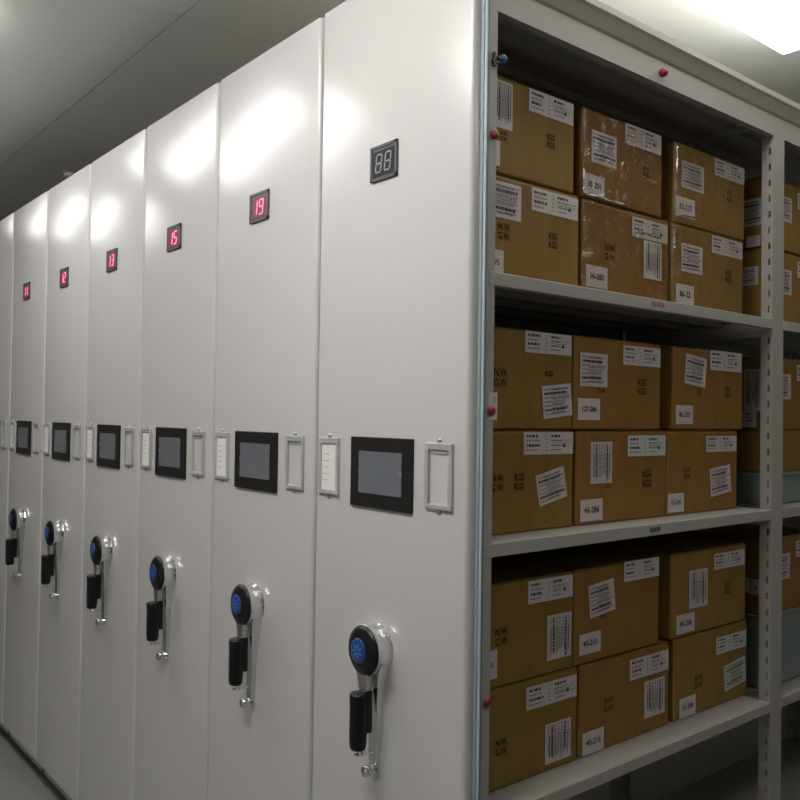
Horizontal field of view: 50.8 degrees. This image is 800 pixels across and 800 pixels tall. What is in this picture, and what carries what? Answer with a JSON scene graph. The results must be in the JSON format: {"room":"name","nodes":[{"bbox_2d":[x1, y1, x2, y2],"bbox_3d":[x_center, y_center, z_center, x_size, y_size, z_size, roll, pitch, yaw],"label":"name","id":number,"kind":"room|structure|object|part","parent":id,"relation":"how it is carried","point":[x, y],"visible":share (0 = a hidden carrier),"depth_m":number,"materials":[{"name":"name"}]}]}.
{"room":"archive storage room","nodes":[
{"label":"archive storage room","id":0,"kind":"room"},
{"bbox_2d":[0,726,66,799],"bbox_3d":[-1.142,1.609,3.943,8.000,0.100,9.600,2,-1,-39],"label":"floor","id":1,"kind":"structure","parent":0,"point":[20,778],"depth_m":3.44,"materials":[{"name":"grey concrete"}]},
{"bbox_2d":[0,213,14,733],"bbox_3d":[-0.686,0.382,5.020,3.346,2.395,0.494,2,-1,-39],"label":"shelving unit","id":2,"kind":"object","parent":1,"relation":"on","point":[7,225],"visible":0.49,"depth_m":3.87,"materials":[{"name":"grey paint"}]},
{"bbox_2d":[3,191,48,770],"bbox_3d":[-0.370,0.379,4.634,3.346,2.395,0.494,2,-1,-39],"label":"shelving unit","id":3,"kind":"object","parent":1,"relation":"on","point":[23,543],"visible":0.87,"depth_m":3.58,"materials":[{"name":"grey paint"}]},
{"bbox_3d":[-1.649,0.576,3.599,0.012,0.048,0.036,2,-1,-39],"label":"grip stem","id":4,"kind":"part","parent":3,"relation":"part of","materials":[{"name":"metal"}]},
{"bbox_3d":[-1.637,0.752,3.608,0.031,0.026,0.026,2,-1,-39],"label":"lock knob","id":5,"kind":"part","parent":3,"relation":"part of","materials":[{"name":"silver metal"}]},
{"bbox_3d":[-1.636,0.512,3.611,0.036,0.102,0.102,2,-1,-39],"label":"crank handle","id":6,"kind":"part","parent":3,"relation":"part of","materials":[{"name":"silver metal"}]},
{"bbox_3d":[-1.633,0.638,3.612,0.025,0.212,0.086,2,-1,-39],"label":"lever arm","id":7,"kind":"part","parent":3,"relation":"part of","materials":[{"name":"silver metal"}]},
{"bbox_3d":[-1.622,0.161,3.626,0.002,0.086,0.146,2,-1,-39],"label":"screen glass","id":8,"kind":"part","parent":3,"relation":"part of","materials":[{"name":"grey glass"}]},
{"bbox_2d":[37,164,91,799],"bbox_3d":[-0.055,0.376,4.249,3.346,2.395,0.494,2,-1,-39],"label":"shelving unit","id":9,"kind":"object","parent":1,"relation":"on","point":[69,225],"visible":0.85,"depth_m":3.20,"materials":[{"name":"grey paint"}]},
{"bbox_3d":[-1.333,0.573,3.214,0.012,0.048,0.036,2,-1,-39],"label":"grip stem","id":10,"kind":"part","parent":9,"relation":"part of","materials":[{"name":"metal"}]},
{"bbox_3d":[-1.321,0.749,3.222,0.031,0.026,0.026,2,-1,-39],"label":"lock knob","id":11,"kind":"part","parent":9,"relation":"part of","materials":[{"name":"silver metal"}]},
{"bbox_3d":[-1.320,0.509,3.225,0.036,0.102,0.102,2,-1,-39],"label":"crank handle","id":12,"kind":"part","parent":9,"relation":"part of","materials":[{"name":"silver metal"}]},
{"bbox_3d":[-1.317,0.635,3.226,0.025,0.212,0.086,2,-1,-39],"label":"lever arm","id":13,"kind":"part","parent":9,"relation":"part of","materials":[{"name":"silver metal"}]},
{"bbox_3d":[-1.306,0.159,3.240,0.002,0.086,0.146,2,-1,-39],"label":"screen glass","id":14,"kind":"part","parent":9,"relation":"part of","materials":[{"name":"grey glass"}]},
{"bbox_2d":[79,129,146,799],"bbox_3d":[0.261,0.373,3.863,3.346,2.395,0.494,2,-1,-39],"label":"shelving unit","id":15,"kind":"object","parent":1,"relation":"on","point":[118,192],"visible":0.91,"depth_m":2.81,"materials":[{"name":"grey paint"}]},
{"bbox_3d":[-1.018,0.570,2.828,0.012,0.048,0.036,2,-1,-39],"label":"grip stem","id":16,"kind":"part","parent":15,"relation":"part of","materials":[{"name":"metal"}]},
{"bbox_3d":[-1.006,0.746,2.837,0.031,0.026,0.026,2,-1,-39],"label":"lock knob","id":17,"kind":"part","parent":15,"relation":"part of","materials":[{"name":"silver metal"}]},
{"bbox_3d":[-1.004,0.506,2.840,0.036,0.102,0.102,2,-1,-39],"label":"crank handle","id":18,"kind":"part","parent":15,"relation":"part of","materials":[{"name":"silver metal"}]},
{"bbox_3d":[-1.002,0.632,2.841,0.025,0.212,0.086,2,-1,-39],"label":"lever arm","id":19,"kind":"part","parent":15,"relation":"part of","materials":[{"name":"silver metal"}]},
{"bbox_3d":[-0.991,0.156,2.855,0.002,0.086,0.146,2,-1,-39],"label":"screen glass","id":20,"kind":"part","parent":15,"relation":"part of","materials":[{"name":"grey glass"}]},
{"bbox_2d":[134,83,220,799],"bbox_3d":[0.576,0.370,3.478,3.346,2.395,0.494,2,-1,-39],"label":"shelving unit","id":21,"kind":"object","parent":1,"relation":"on","point":[182,217],"visible":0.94,"depth_m":2.43,"materials":[{"name":"grey paint"}]},
{"bbox_3d":[-0.702,0.567,2.443,0.012,0.048,0.036,2,-1,-39],"label":"grip stem","id":22,"kind":"part","parent":21,"relation":"part of","materials":[{"name":"metal"}]},
{"bbox_3d":[-0.690,0.744,2.452,0.031,0.026,0.026,2,-1,-39],"label":"lock knob","id":23,"kind":"part","parent":21,"relation":"part of","materials":[{"name":"silver metal"}]},
{"bbox_3d":[-0.689,0.504,2.454,0.036,0.102,0.102,2,-1,-39],"label":"crank handle","id":24,"kind":"part","parent":21,"relation":"part of","materials":[{"name":"silver metal"}]},
{"bbox_3d":[-0.686,0.630,2.456,0.025,0.212,0.086,2,-1,-39],"label":"lever arm","id":25,"kind":"part","parent":21,"relation":"part of","materials":[{"name":"silver metal"}]},
{"bbox_3d":[-0.675,0.153,2.469,0.002,0.086,0.146,2,-1,-39],"label":"screen glass","id":26,"kind":"part","parent":21,"relation":"part of","materials":[{"name":"grey glass"}]},
{"bbox_2d":[208,18,324,799],"bbox_3d":[0.892,0.368,3.093,3.346,2.395,0.494,2,-1,-39],"label":"shelving unit","id":27,"kind":"object","parent":1,"relation":"on","point":[261,711],"visible":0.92,"depth_m":2.04,"materials":[{"name":"beige metal"}]},
{"bbox_3d":[-0.387,0.564,2.058,0.012,0.048,0.036,2,-1,-39],"label":"grip stem","id":28,"kind":"part","parent":27,"relation":"part of","materials":[{"name":"metal"}]},
{"bbox_3d":[-0.375,0.741,2.066,0.031,0.026,0.026,2,-1,-39],"label":"lock knob","id":29,"kind":"part","parent":27,"relation":"part of","materials":[{"name":"silver metal"}]},
{"bbox_3d":[-0.373,0.501,2.069,0.036,0.102,0.102,2,-1,-39],"label":"crank handle","id":30,"kind":"part","parent":27,"relation":"part of","materials":[{"name":"silver metal"}]},
{"bbox_3d":[-0.371,0.627,2.070,0.025,0.212,0.086,2,-1,-39],"label":"lever arm","id":31,"kind":"part","parent":27,"relation":"part of","materials":[{"name":"silver metal"}]},
{"bbox_3d":[-0.360,0.150,2.084,0.002,0.086,0.146,2,-1,-39],"label":"screen glass","id":32,"kind":"part","parent":27,"relation":"part of","materials":[{"name":"grey glass"}]},
{"bbox_2d":[312,0,799,799],"bbox_3d":[1.215,0.365,2.701,3.350,2.395,0.514,2,-1,-39],"label":"shelving unit","id":33,"kind":"object","parent":1,"relation":"on","point":[413,298],"visible":0.7,"depth_m":1.73,"materials":[{"name":"beige metal"}]},
{"bbox_3d":[-0.071,0.562,1.672,0.012,0.048,0.036,2,-1,-39],"label":"grip stem","id":34,"kind":"part","parent":33,"relation":"part of","materials":[{"name":"metal"}]},
{"bbox_3d":[-0.059,0.738,1.681,0.031,0.026,0.026,2,-1,-39],"label":"lock knob","id":35,"kind":"part","parent":33,"relation":"part of","materials":[{"name":"silver metal"}]},
{"bbox_3d":[-0.058,0.498,1.683,0.036,0.102,0.102,2,-1,-39],"label":"crank handle","id":36,"kind":"part","parent":33,"relation":"part of","materials":[{"name":"silver metal"}]},
{"bbox_3d":[-0.055,0.624,1.685,0.025,0.212,0.086,2,-1,-39],"label":"lever arm","id":37,"kind":"part","parent":33,"relation":"part of","materials":[{"name":"silver metal"}]},
{"bbox_3d":[-0.041,0.147,1.695,0.002,0.086,0.140,2,-1,-39],"label":"screen glass","id":38,"kind":"part","parent":33,"relation":"part of","materials":[{"name":"grey glass"}]},
{"bbox_3d":[-0.028,0.286,1.696,0.018,2.311,0.489,2,-1,-39],"label":"panel","id":39,"kind":"part","parent":33,"relation":"part of","materials":[{"name":"beige metal"}]},
{"bbox_2d":[484,698,490,706],"bbox_3d":[0.159,0.546,1.520,0.016,0.016,0.007,2,-1,-39],"label":"magnet","id":40,"kind":"object","parent":33,"relation":"attached to","point":[487,702],"visible":1,"depth_m":1.52,"materials":[{"name":"red plastic"}]},
{"bbox_3d":[0.157,0.331,1.527,0.021,2.200,0.002,2,-1,-39],"label":"post","id":41,"kind":"part","parent":33,"relation":"part of","materials":[{"name":"grey metal"}]},
{"bbox_2d":[488,406,495,415],"bbox_3d":[0.167,0.020,1.530,0.018,0.018,0.007,2,-1,-39],"label":"magnet","id":42,"kind":"object","parent":33,"relation":"attached to","point":[491,410],"visible":1,"depth_m":1.53,"materials":[{"name":"red plastic"}]},
{"bbox_2d":[488,392,496,419],"bbox_3d":[0.169,0.011,1.537,0.023,0.050,0.001,2,-1,-39],"label":"paper slip","id":43,"kind":"object","parent":33,"relation":"attached to","point":[492,397],"visible":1,"depth_m":1.54,"materials":[{"name":"grey paper"}]},
{"bbox_2d":[491,129,498,138],"bbox_3d":[0.173,-0.486,1.540,0.018,0.018,0.007,2,-1,-39],"label":"magnet","id":44,"kind":"object","parent":33,"relation":"attached to","point":[494,133],"visible":1,"depth_m":1.54,"materials":[{"name":"red plastic"}]},
{"bbox_2d":[492,52,507,66],"bbox_3d":[0.183,-0.624,1.549,0.035,0.027,0.018,2,-1,-39],"label":"clip","id":45,"kind":"object","parent":33,"relation":"attached to","point":[500,59],"visible":1,"depth_m":1.54,"materials":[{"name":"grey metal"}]},
{"bbox_3d":[0.189,-0.628,1.554,0.018,0.018,0.018,2,-1,-39],"label":"blue knob","id":46,"kind":"part","parent":45,"relation":"part of","materials":[{"name":"blue plastic"}]},
{"bbox_2d":[488,666,576,792],"bbox_3d":[0.118,0.663,1.823,0.364,0.197,0.377,2,-1,-39],"label":"carton","id":47,"kind":"object","parent":33,"relation":"on","point":[532,721],"visible":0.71,"depth_m":1.70,"materials":[{"name":"brown cardboard"}]},
{"bbox_2d":[490,557,572,688],"bbox_3d":[0.115,0.461,1.822,0.347,0.203,0.377,2,-1,-39],"label":"carton","id":48,"kind":"object","parent":47,"relation":"on","point":[531,628],"visible":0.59,"depth_m":1.71,"materials":[{"name":"brown cardboard"}]},
{"bbox_2d":[492,429,572,534],"bbox_3d":[0.117,0.164,1.826,0.342,0.204,0.377,2,-1,-39],"label":"carton","id":49,"kind":"object","parent":33,"relation":"on","point":[532,469],"visible":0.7,"depth_m":1.71,"materials":[{"name":"brown cardboard"}]},
{"bbox_2d":[493,327,571,428],"bbox_3d":[0.118,-0.041,1.828,0.337,0.201,0.377,2,-1,-39],"label":"carton","id":50,"kind":"object","parent":49,"relation":"on","point":[532,384],"visible":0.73,"depth_m":1.71,"materials":[{"name":"brown cardboard"}]},
{"bbox_2d":[495,174,578,285],"bbox_3d":[0.129,-0.336,1.839,0.354,0.210,0.377,2,-1,-39],"label":"carton","id":51,"kind":"object","parent":33,"relation":"on","point":[536,227],"visible":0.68,"depth_m":1.72,"materials":[{"name":"brown cardboard"}]},
{"bbox_2d":[496,75,573,193],"bbox_3d":[0.124,-0.540,1.837,0.335,0.194,0.377,2,-1,-39],"label":"carton","id":52,"kind":"object","parent":51,"relation":"on","point":[535,128],"visible":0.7,"depth_m":1.72,"materials":[{"name":"brown cardboard"}]},
{"bbox_2d":[534,429,665,525],"bbox_3d":[0.385,0.172,2.046,0.334,0.203,0.377,2,-1,-39],"label":"carton","id":53,"kind":"object","parent":33,"relation":"on","point":[618,475],"visible":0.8,"depth_m":1.89,"materials":[{"name":"brown cardboard"}]},
{"bbox_2d":[571,335,660,429],"bbox_3d":[0.375,-0.033,2.038,0.321,0.201,0.377,2,-1,-39],"label":"carton","id":54,"kind":"object","parent":53,"relation":"on","point":[616,383],"visible":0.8,"depth_m":1.88,"materials":[{"name":"brown cardboard"}]},
{"bbox_3d":[0.681,0.358,2.575,0.059,2.200,0.030,2,-1,-39],"label":"post","id":55,"kind":"part","parent":33,"relation":"part of","materials":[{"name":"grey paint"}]},
{"bbox_2d":[575,640,668,757],"bbox_3d":[0.393,0.672,2.049,0.337,0.196,0.377,2,-1,-39],"label":"carton","id":56,"kind":"object","parent":33,"relation":"on","point":[620,697],"visible":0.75,"depth_m":1.89,"materials":[{"name":"brown cardboard"}]},
{"bbox_2d":[500,545,658,665],"bbox_3d":[0.371,0.468,2.032,0.314,0.204,0.377,2,-1,-39],"label":"carton","id":57,"kind":"object","parent":56,"relation":"on","point":[615,596],"visible":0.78,"depth_m":1.89,"materials":[{"name":"brown cardboard"}]},
{"bbox_2d":[578,198,667,300],"bbox_3d":[0.400,-0.327,2.059,0.327,0.209,0.380,2,-1,-39],"label":"carton","id":58,"kind":"object","parent":33,"relation":"on","point":[623,251],"visible":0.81,"depth_m":1.90,"materials":[{"name":"brown cardboard"}]},
{"bbox_2d":[570,107,661,217],"bbox_3d":[0.390,-0.533,2.052,0.301,0.196,0.380,2,-1,-39],"label":"carton","id":59,"kind":"object","parent":58,"relation":"on","point":[616,163],"visible":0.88,"depth_m":1.89,"materials":[{"name":"brown cardboard"}]},
{"bbox_3d":[0.402,0.287,2.047,1.044,0.026,0.496,2,-1,-39],"label":"shelf","id":60,"kind":"part","parent":33,"relation":"part of","materials":[{"name":"white metal"}]},
{"bbox_3d":[0.395,0.783,2.037,1.044,0.026,0.496,2,-1,-39],"label":"shelf","id":61,"kind":"part","parent":33,"relation":"part of","materials":[{"name":"white metal"}]},
{"bbox_3d":[0.409,-0.209,2.056,1.044,0.026,0.496,2,-1,-39],"label":"shelf","id":62,"kind":"part","parent":33,"relation":"part of","materials":[{"name":"white metal"}]},
{"bbox_2d":[659,68,667,76],"bbox_3d":[0.588,-0.729,1.875,0.019,0.019,0.016,2,-1,-39],"label":"magnet","id":63,"kind":"object","parent":33,"relation":"attached to","point":[663,72],"visible":1,"depth_m":1.87,"materials":[{"name":"red plastic"}]},
{"bbox_3d":[1.416,-0.757,2.561,3.262,0.050,0.030,2,-1,-39],"label":"cornice","id":64,"kind":"part","parent":33,"relation":"part of","materials":[{"name":"grey paint"}]},
{"bbox_2d":[606,429,736,515],"bbox_3d":[0.642,0.179,2.256,0.324,0.204,0.377,2,-1,-39],"label":"carton","id":65,"kind":"object","parent":33,"relation":"on","point":[700,465],"visible":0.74,"depth_m":2.10,"materials":[{"name":"brown cardboard"}]},
{"bbox_2d":[659,346,741,429],"bbox_3d":[0.663,-0.025,2.275,0.327,0.202,0.377,2,-1,-39],"label":"carton","id":66,"kind":"object","parent":65,"relation":"on","point":[701,389],"visible":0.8,"depth_m":2.10,"materials":[{"name":"brown cardboard"}]},
{"bbox_3d":[0.836,-0.185,2.406,0.024,0.041,0.436,2,-1,-39],"label":"cross rail","id":67,"kind":"part","parent":33,"relation":"part of","materials":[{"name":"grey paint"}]},
{"bbox_2d":[658,619,746,720],"bbox_3d":[0.672,0.680,2.276,0.343,0.196,0.377,2,-1,-39],"label":"carton","id":68,"kind":"object","parent":33,"relation":"on","point":[707,669],"visible":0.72,"depth_m":2.11,"materials":[{"name":"brown cardboard"}]},
{"bbox_2d":[587,533,745,638],"bbox_3d":[0.666,0.477,2.273,0.350,0.204,0.377,2,-1,-39],"label":"carton","id":69,"kind":"object","parent":68,"relation":"on","point":[701,580],"visible":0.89,"depth_m":2.12,"materials":[{"name":"brown cardboard"}]},
{"bbox_2d":[668,222,742,313],"bbox_3d":[0.664,-0.320,2.275,0.337,0.210,0.380,2,-1,-39],"label":"carton","id":70,"kind":"object","parent":33,"relation":"on","point":[705,268],"visible":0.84,"depth_m":2.12,"materials":[{"name":"brown cardboard"}]},
{"bbox_2d":[657,141,743,240],"bbox_3d":[0.673,-0.525,2.284,0.331,0.197,0.380,2,-1,-39],"label":"carton","id":71,"kind":"object","parent":70,"relation":"on","point":[700,190],"visible":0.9,"depth_m":2.11,"materials":[{"name":"brown cardboard"}]},
{"bbox_2d":[658,248,799,329],"bbox_3d":[1.004,-0.309,2.542,0.332,0.208,0.377,2,-1,-39],"label":"carton","id":72,"kind":"object","parent":33,"relation":"on","point":[751,269],"visible":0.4,"depth_m":2.34,"materials":[{"name":"brown cardboard"}]},
{"bbox_2d":[741,176,799,256],"bbox_3d":[1.008,-0.513,2.548,0.337,0.193,0.377,2,-1,-39],"label":"carton","id":73,"kind":"object","parent":72,"relation":"on","point":[753,186],"visible":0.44,"depth_m":2.34,"materials":[{"name":"brown cardboard"}]},
{"bbox_3d":[1.242,1.305,2.727,1.045,0.026,0.496,2,-1,-39],"label":"shelf","id":74,"kind":"part","parent":33,"relation":"part of","materials":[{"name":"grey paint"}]},
{"bbox_3d":[1.264,-0.184,2.755,1.045,0.026,0.496,2,-1,-39],"label":"shelf","id":75,"kind":"part","parent":33,"relation":"part of","materials":[{"name":"white metal"}]},
{"bbox_3d":[0.829,0.312,2.396,0.024,0.041,0.436,2,-1,-39],"label":"cross rail","id":76,"kind":"part","parent":33,"relation":"part of","materials":[{"name":"white metal"}]},
{"bbox_3d":[0.821,0.808,2.387,0.024,0.041,0.436,2,-1,-39],"label":"cross rail","id":77,"kind":"part","parent":33,"relation":"part of","materials":[{"name":"white metal"}]},
{"bbox_2d":[736,471,799,505],"bbox_3d":[0.998,0.248,2.533,0.345,0.088,0.385,2,-1,-39],"label":"storage bin","id":78,"kind":"object","parent":33,"relation":"on","point":[747,483],"visible":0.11,"depth_m":2.33,"materials":[{"name":"grey plastic"}]},
{"bbox_2d":[729,429,799,472],"bbox_3d":[0.997,0.145,2.535,0.331,0.117,0.376,2,-1,-39],"label":"carton","id":79,"kind":"object","parent":78,"relation":"on","point":[748,440],"visible":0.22,"depth_m":2.34,"materials":[{"name":"brown cardboard"}]},
{"bbox_2d":[742,356,799,429],"bbox_3d":[1.001,-0.015,2.538,0.337,0.202,0.377,2,-1,-39],"label":"carton","id":80,"kind":"object","parent":79,"relation":"on","point":[751,365],"visible":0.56,"depth_m":2.34,"materials":[{"name":"brown cardboard"}]},
{"bbox_3d":[0.998,0.209,2.534,0.345,0.010,0.385,2,-1,-39],"label":"lid","id":81,"kind":"part","parent":78,"relation":"part of","materials":[{"name":"grey plastic"}]},
{"bbox_3d":[1.256,0.313,2.746,1.045,0.026,0.496,2,-1,-39],"label":"shelf","id":82,"kind":"part","parent":33,"relation":"part of","materials":[{"name":"white metal"}]},
{"bbox_3d":[0.975,0.356,2.216,0.059,2.200,0.031,2,-1,-39],"label":"post","id":83,"kind":"part","parent":33,"relation":"part of","materials":[{"name":"white metal"}]},
{"bbox_2d":[743,605,799,688],"bbox_3d":[0.991,0.689,2.525,0.345,0.198,0.385,2,-1,-39],"label":"storage bin","id":84,"kind":"object","parent":33,"relation":"on","point":[790,658],"visible":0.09,"depth_m":2.34,"materials":[{"name":"grey plastic"}]},
{"bbox_2d":[677,523,799,614],"bbox_3d":[0.994,0.486,2.529,0.337,0.205,0.377,2,-1,-39],"label":"carton","id":85,"kind":"object","parent":84,"relation":"on","point":[749,534],"visible":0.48,"depth_m":2.37,"materials":[{"name":"brown cardboard"}]},
{"bbox_3d":[0.993,0.595,2.527,0.345,0.010,0.385,2,-1,-39],"label":"lid","id":86,"kind":"part","parent":84,"relation":"part of","materials":[{"name":"grey plastic"}]},
{"bbox_3d":[1.249,0.809,2.736,1.045,0.026,0.496,2,-1,-39],"label":"shelf","id":87,"kind":"part","parent":33,"relation":"part of","materials":[{"name":"white metal"}]},
{"bbox_3d":[1.530,0.384,3.271,0.045,2.200,0.030,2,-1,-39],"label":"post","id":88,"kind":"part","parent":33,"relation":"part of","materials":[{"name":"white metal"}]},
{"bbox_2d":[0,0,799,220],"bbox_3d":[-1.103,-1.141,3.994,8.000,0.100,9.600,2,-1,-39],"label":"ceiling","id":89,"kind":"structure","parent":0,"point":[79,79],"depth_m":2.72,"materials":[{"name":"grey paint"}]},
{"bbox_2d":[62,169,77,177],"bbox_3d":[-1.581,-1.080,4.036,0.070,0.034,0.070,2,-1,-39],"label":"smoke detector","id":90,"kind":"object","parent":89,"relation":"attached to","point":[67,173],"visible":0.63,"depth_m":4.01,"materials":[{"name":"beige plastic"}]},
{"bbox_2d":[690,0,799,53],"bbox_3d":[0.745,-1.062,1.976,1.225,0.080,0.300,2,-1,-39],"label":"ceiling light","id":91,"kind":"object","parent":89,"relation":"attached to","point":[775,23],"visible":1,"depth_m":2.24,"materials":[{"name":"white plastic"}]}
]}

